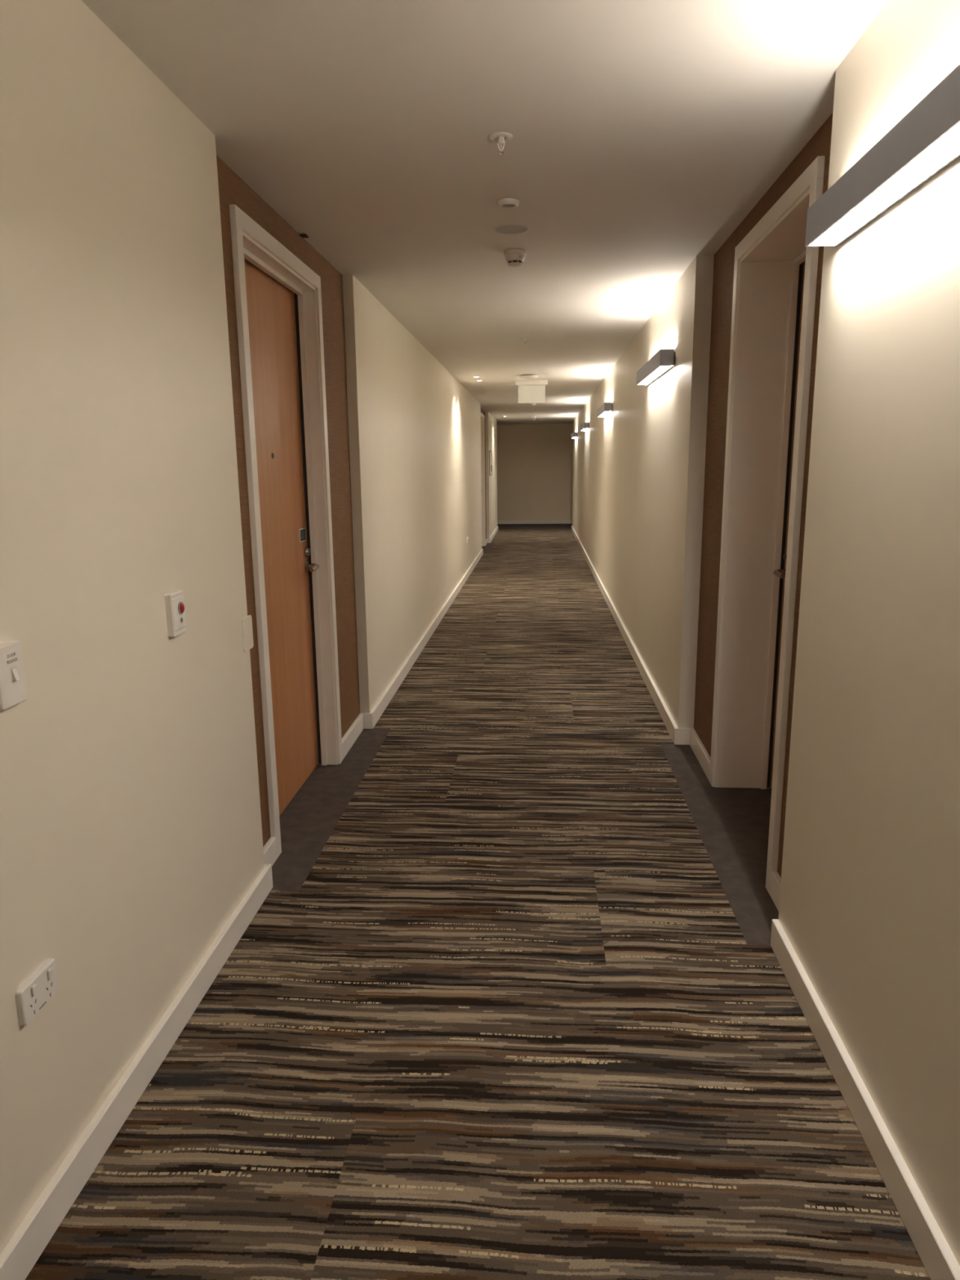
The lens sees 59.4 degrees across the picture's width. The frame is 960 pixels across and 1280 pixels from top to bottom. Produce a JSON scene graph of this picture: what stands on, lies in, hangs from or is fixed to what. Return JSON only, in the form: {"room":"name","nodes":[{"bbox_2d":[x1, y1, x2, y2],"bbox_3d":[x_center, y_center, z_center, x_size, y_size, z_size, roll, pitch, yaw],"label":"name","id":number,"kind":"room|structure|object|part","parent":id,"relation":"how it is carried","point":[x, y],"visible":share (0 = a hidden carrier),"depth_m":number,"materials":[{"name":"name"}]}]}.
{"room":"apartment building corridor","nodes":[
{"label":"apartment building corridor","id":0,"kind":"room"},
{"bbox_2d":[0,0,497,1253],"bbox_3d":[-0.640,-1.400,8.048,0.450,2.491,23.400,0,12,4],"label":"wall","id":1,"kind":"structure","parent":0,"point":[135,825],"depth_m":2.05,"materials":[{"name":"beige paint"}]},
{"bbox_2d":[0,640,27,710],"bbox_3d":[-0.865,0.065,1.548,0.025,0.115,0.077,0,12,4],"label":"switch","id":2,"kind":"object","parent":1,"relation":"attached to","point":[13,691],"visible":1,"depth_m":1.55,"materials":[{"name":"white plastic"}]},
{"bbox_2d":[11,667,20,681],"bbox_3d":[-0.856,0.064,1.553,0.007,0.023,0.013,0,12,4],"label":"rocker switch","id":3,"kind":"object","parent":2,"relation":"attached to","point":[15,672],"depth_m":1.55,"materials":[{"name":"white plastic"}]},
{"bbox_2d":[14,958,58,1026],"bbox_3d":[-0.865,0.689,1.651,0.016,0.074,0.117,0,12,4],"label":"power socket","id":4,"kind":"object","parent":1,"relation":"attached to","point":[33,994],"visible":1,"depth_m":1.64,"materials":[{"name":"white plastic"}]},
{"bbox_2d":[31,983,37,996],"bbox_3d":[-0.860,0.676,1.625,0.004,0.020,0.013,0,12,4],"label":"rocker switch","id":5,"kind":"object","parent":4,"relation":"attached to","point":[33,986],"depth_m":1.62,"materials":[{"name":"white plastic"}]},
{"bbox_2d":[47,967,53,979],"bbox_3d":[-0.857,0.665,1.678,0.004,0.020,0.013,0,12,4],"label":"rocker switch","id":6,"kind":"object","parent":4,"relation":"attached to","point":[50,970],"depth_m":1.68,"materials":[{"name":"white plastic"}]},
{"bbox_2d":[0,836,277,1279],"bbox_3d":[-1.006,1.482,0.066,0.076,0.092,6.585,0,12,4],"label":"baseboard","id":7,"kind":"structure","parent":1,"relation":"attached to","point":[23,1250],"depth_m":1.96,"materials":[{"name":"white paint"}]},
{"bbox_2d":[164,590,186,636],"bbox_3d":[-0.813,-0.071,2.263,0.027,0.115,0.079,0,12,4],"label":"button","id":8,"kind":"object","parent":1,"relation":"attached to","point":[175,600],"visible":1,"depth_m":2.24,"materials":[{"name":"white plastic"}]},
{"bbox_3d":[-0.808,-0.072,2.263,0.003,0.088,0.074,0,12,4],"label":"plate","id":9,"kind":"part","parent":8,"relation":"part of","materials":[{"name":"white plastic"}]},
{"bbox_2d":[241,614,253,652],"bbox_3d":[-0.783,-0.022,2.841,0.006,0.114,0.089,0,12,4],"label":"plate","id":10,"kind":"object","parent":1,"relation":"attached to","point":[246,622],"visible":1,"depth_m":2.83,"materials":[{"name":"beige paint"}]},
{"bbox_2d":[229,204,342,857],"bbox_3d":[-0.846,-0.414,3.603,0.160,2.360,1.117,0,12,4],"label":"door","id":11,"kind":"structure","parent":1,"relation":"in","point":[278,297],"depth_m":3.76,"materials":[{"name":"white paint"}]},
{"bbox_3d":[-0.813,-0.276,3.086,0.022,2.300,0.057,0,12,4],"label":"architrave","id":12,"kind":"part","parent":11,"relation":"part of","materials":[{"name":"white paint"}]},
{"bbox_3d":[-0.789,-1.540,3.363,0.022,0.060,1.117,0,12,4],"label":"architrave","id":13,"kind":"part","parent":11,"relation":"part of","materials":[{"name":"white paint"}]},
{"bbox_2d":[299,528,305,541],"bbox_3d":[-0.844,-0.501,4.013,0.001,0.053,0.088,0,12,4],"label":"card reader","id":14,"kind":"object","parent":11,"relation":"attached to","point":[302,531],"depth_m":4.01,"materials":[{"name":"black plastic"}]},
{"bbox_3d":[-0.811,-0.349,4.035,0.068,0.052,0.142,0,12,4],"label":"lever handle","id":15,"kind":"part","parent":11,"relation":"part of","materials":[{"name":"metal"}]},
{"bbox_3d":[-0.740,-0.492,4.121,0.022,2.300,0.057,0,12,4],"label":"architrave","id":16,"kind":"part","parent":11,"relation":"part of","materials":[{"name":"white paint"}]},
{"bbox_3d":[-0.779,-0.506,3.739,0.003,2.483,1.918,0,12,4],"label":"wallpaper panel","id":17,"kind":"part","parent":1,"relation":"part of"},
{"bbox_2d":[342,548,483,759],"bbox_3d":[-0.341,-0.467,9.394,0.076,0.092,10.286,0,12,4],"label":"baseboard","id":18,"kind":"structure","parent":1,"relation":"attached to","point":[370,719],"depth_m":5.70,"materials":[{"name":"white paint"}]},
{"bbox_2d":[480,413,485,546],"bbox_3d":[-0.026,-2.828,15.105,0.160,2.382,1.180,0,12,4],"label":"door","id":19,"kind":"structure","parent":1,"relation":"in","point":[482,418],"depth_m":15.60,"materials":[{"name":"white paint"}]},
{"bbox_3d":[0.082,-2.913,15.654,0.022,2.322,0.057,0,12,4],"label":"architrave","id":20,"kind":"part","parent":19,"relation":"part of","materials":[{"name":"white paint"}]},
{"bbox_3d":[0.038,-2.901,15.205,0.003,2.483,2.108,0,12,4],"label":"wallpaper panel","id":21,"kind":"part","parent":1,"relation":"part of","materials":[{"name":"beige paint"}]},
{"bbox_2d":[488,450,492,475],"bbox_3d":[0.213,-3.512,16.712,0.018,0.480,0.800,0,12,4],"label":"wall panel","id":22,"kind":"object","parent":1,"relation":"attached to","point":[490,451],"visible":1,"depth_m":16.57,"materials":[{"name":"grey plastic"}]},
{"bbox_2d":[487,525,498,542],"bbox_3d":[0.277,-2.281,18.078,0.076,0.092,3.324,0,12,4],"label":"baseboard","id":23,"kind":"structure","parent":1,"relation":"attached to","point":[489,540],"depth_m":17.59,"materials":[{"name":"white paint"}]},
{"bbox_2d":[25,524,930,1279],"bbox_3d":[0.650,-0.316,9.212,8.000,0.150,26.010,0,12,4],"label":"floor","id":24,"kind":"structure","parent":0,"point":[508,996],"depth_m":2.26,"materials":[{"name":"brown carpet"}]},
{"bbox_2d":[81,0,888,424],"bbox_3d":[0.622,-2.893,8.675,8.000,0.150,26.010,0,12,4],"label":"ceiling","id":25,"kind":"structure","parent":0,"point":[645,133],"depth_m":2.55,"materials":[{"name":"white paint"}]},
{"bbox_2d":[297,232,308,238],"bbox_3d":[-0.762,-1.749,3.642,0.034,0.010,0.056,0,12,4],"label":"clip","id":26,"kind":"object","parent":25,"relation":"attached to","point":[303,235],"visible":1,"depth_m":3.62,"materials":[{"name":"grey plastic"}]},
{"bbox_2d":[488,132,512,155],"bbox_3d":[0.065,-1.518,2.582,0.072,0.047,0.072,0,12,4],"label":"sprinkler","id":27,"kind":"object","parent":25,"relation":"attached to","point":[500,138],"visible":1,"depth_m":2.57,"materials":[{"name":"white metal"}]},
{"bbox_2d":[497,198,519,208],"bbox_3d":[0.110,-1.666,3.216,0.081,0.018,0.081,0,12,4],"label":"smoke detector","id":28,"kind":"object","parent":25,"relation":"attached to","point":[505,203],"depth_m":3.19,"materials":[{"name":"white plastic"}]},
{"bbox_2d":[502,204,515,207],"bbox_3d":[0.110,-1.661,3.217,0.054,0.004,0.054,-4,12,-15],"label":"ceiling vent","id":29,"kind":"object","parent":28,"relation":"in","point":[504,205],"depth_m":3.22,"materials":[{"name":"white plastic"}]},
{"bbox_2d":[493,223,528,234],"bbox_3d":[0.133,-1.751,3.590,0.147,0.003,0.147,0,12,4],"label":"ceiling speaker","id":30,"kind":"object","parent":25,"relation":"attached to","point":[512,228],"visible":1,"depth_m":3.58,"materials":[{"name":"beige plastic"}]},
{"bbox_2d":[503,248,526,266],"bbox_3d":[0.166,-1.801,3.980,0.106,0.066,0.106,0,12,4],"label":"smoke detector","id":31,"kind":"object","parent":25,"relation":"attached to","point":[513,257],"visible":1,"depth_m":3.95,"materials":[{"name":"white plastic"}]},
{"bbox_2d":[520,335,529,342],"bbox_3d":[0.357,-2.359,6.604,0.072,0.047,0.072,0,12,4],"label":"sprinkler","id":32,"kind":"object","parent":25,"relation":"attached to","point":[524,336],"visible":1,"depth_m":6.60,"materials":[{"name":"white metal"}]},
{"bbox_2d":[519,374,538,379],"bbox_3d":[0.553,-2.966,9.500,0.214,0.042,0.214,0,12,4],"label":"dome","id":33,"kind":"object","parent":25,"relation":"attached to","point":[522,376],"visible":1,"depth_m":9.43,"materials":[{"name":"grey plastic"}]},
{"bbox_2d":[515,379,547,403],"bbox_3d":[0.620,-2.981,10.106,0.384,0.262,0.070,0,12,4],"label":"hanging sign","id":34,"kind":"object","parent":25,"relation":"hanging from","point":[529,391],"visible":1,"depth_m":10.10,"materials":[{"name":"white plastic"}]},
{"bbox_3d":[0.620,-2.953,10.112,0.320,0.206,0.010,0,12,4],"label":"panel","id":35,"kind":"part","parent":34,"relation":"part of","materials":[{"name":"plastic"}]},
{"bbox_2d":[497,423,573,520],"bbox_3d":[1.528,-4.218,21.473,8.000,2.491,0.250,0,12,4],"label":"wall","id":36,"kind":"structure","parent":0,"point":[535,462],"depth_m":21.34,"materials":[{"name":"beige paint"}]},
{"bbox_2d":[497,520,572,524],"bbox_3d":[1.531,-3.024,21.584,8.000,0.092,0.020,0,12,4],"label":"baseboard","id":37,"kind":"structure","parent":36,"relation":"attached to","point":[508,522],"depth_m":21.58,"materials":[{"name":"white paint"}]},
{"bbox_2d":[572,0,959,1266],"bbox_3d":[1.542,-1.392,7.894,0.450,2.491,23.400,0,12,4],"label":"wall","id":38,"kind":"structure","parent":0,"point":[868,868],"depth_m":1.98,"materials":[{"name":"beige paint"}]},
{"bbox_2d":[571,432,577,438],"bbox_3d":[1.962,-4.256,17.527,0.088,0.088,1.180,0,12,4],"label":"wall light","id":39,"kind":"object","parent":38,"relation":"attached to","point":[574,435],"visible":1,"depth_m":16.96,"materials":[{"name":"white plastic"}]},
{"bbox_2d":[580,422,589,431],"bbox_3d":[1.672,-3.405,13.455,0.088,0.088,1.180,0,12,4],"label":"wall light","id":40,"kind":"object","parent":38,"relation":"attached to","point":[584,426],"visible":1,"depth_m":12.90,"materials":[{"name":"white plastic"}]},
{"bbox_2d":[596,402,613,417],"bbox_3d":[1.376,-2.538,9.305,0.088,0.088,1.180,0,12,4],"label":"wall light","id":41,"kind":"object","parent":38,"relation":"attached to","point":[606,408],"visible":1,"depth_m":8.88,"materials":[{"name":"white plastic"}]},
{"bbox_2d":[598,411,609,417],"bbox_3d":[1.371,-2.501,9.313,0.066,0.008,1.170,0,12,4],"label":"diffuser","id":42,"kind":"object","parent":41,"relation":"attached to","point":[601,414],"depth_m":9.32,"materials":[{"name":"white plastic"}]},
{"bbox_2d":[571,525,711,781],"bbox_3d":[1.622,-0.988,11.800,0.104,0.092,15.927,0,12,4],"label":"baseboard","id":43,"kind":"structure","parent":38,"relation":"attached to","point":[679,735],"depth_m":5.22,"materials":[{"name":"white paint"}]},
{"bbox_2d":[635,349,675,385],"bbox_3d":[1.089,-1.694,5.267,0.088,0.088,1.180,0,12,4],"label":"wall light","id":44,"kind":"object","parent":38,"relation":"attached to","point":[663,360],"visible":1,"depth_m":4.97,"materials":[{"name":"white plastic"}]},
{"bbox_2d":[638,365,671,384],"bbox_3d":[1.083,-1.658,5.276,0.066,0.008,1.170,0,12,4],"label":"diffuser","id":45,"kind":"object","parent":44,"relation":"attached to","point":[654,372],"depth_m":5.22,"materials":[{"name":"white plastic"}]},
{"bbox_3d":[1.080,-0.449,3.369,0.003,2.483,1.970,0,12,4],"label":"wallpaper panel","id":46,"kind":"part","parent":38,"relation":"part of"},
{"bbox_2d":[709,155,825,894],"bbox_3d":[1.206,-0.375,3.249,0.316,2.384,1.080,0,12,4],"label":"door frame","id":47,"kind":"structure","parent":38,"relation":"in","point":[775,274],"depth_m":3.62,"materials":[{"name":"white paint"}]},
{"bbox_3d":[1.095,-0.450,3.765,0.022,2.324,0.057,0,12,4],"label":"architrave","id":48,"kind":"part","parent":47,"relation":"part of","materials":[{"name":"white paint"}]},
{"bbox_3d":[1.307,-0.287,3.629,0.068,0.052,0.142,0,12,4],"label":"lever handle","id":49,"kind":"part","parent":47,"relation":"part of","materials":[{"name":"metal"}]},
{"bbox_3d":[1.047,-1.513,3.023,0.022,0.060,1.080,0,12,4],"label":"architrave","id":50,"kind":"part","parent":47,"relation":"part of","materials":[{"name":"white paint"}]},
{"bbox_3d":[1.024,-0.241,2.766,0.022,2.324,0.057,0,12,4],"label":"architrave","id":51,"kind":"part","parent":47,"relation":"part of","materials":[{"name":"white paint"}]},
{"bbox_2d":[769,871,781,911],"bbox_3d":[1.023,0.890,2.809,0.022,0.092,0.321,0,12,4],"label":"baseboard","id":52,"kind":"structure","parent":38,"relation":"attached to","point":[775,879],"depth_m":2.91,"materials":[{"name":"white paint"}]},
{"bbox_2d":[770,919,959,1279],"bbox_3d":[0.718,1.541,-0.307,0.020,0.092,6.072,0,12,4],"label":"baseboard","id":53,"kind":"structure","parent":38,"relation":"attached to","point":[939,1260],"depth_m":1.86,"materials":[{"name":"white paint"}]},
{"bbox_2d":[804,64,959,246],"bbox_3d":[0.823,-0.915,1.537,0.088,0.088,1.180,0,12,4],"label":"wall light","id":54,"kind":"object","parent":38,"relation":"attached to","point":[926,140],"visible":1,"depth_m":1.63,"materials":[{"name":"white plastic"}]},
{"bbox_2d":[809,122,959,244],"bbox_3d":[0.818,-0.878,1.545,0.066,0.008,1.170,0,12,4],"label":"diffuser","id":55,"kind":"object","parent":54,"relation":"attached to","point":[940,145],"depth_m":1.66,"materials":[{"name":"white plastic"}]}
]}

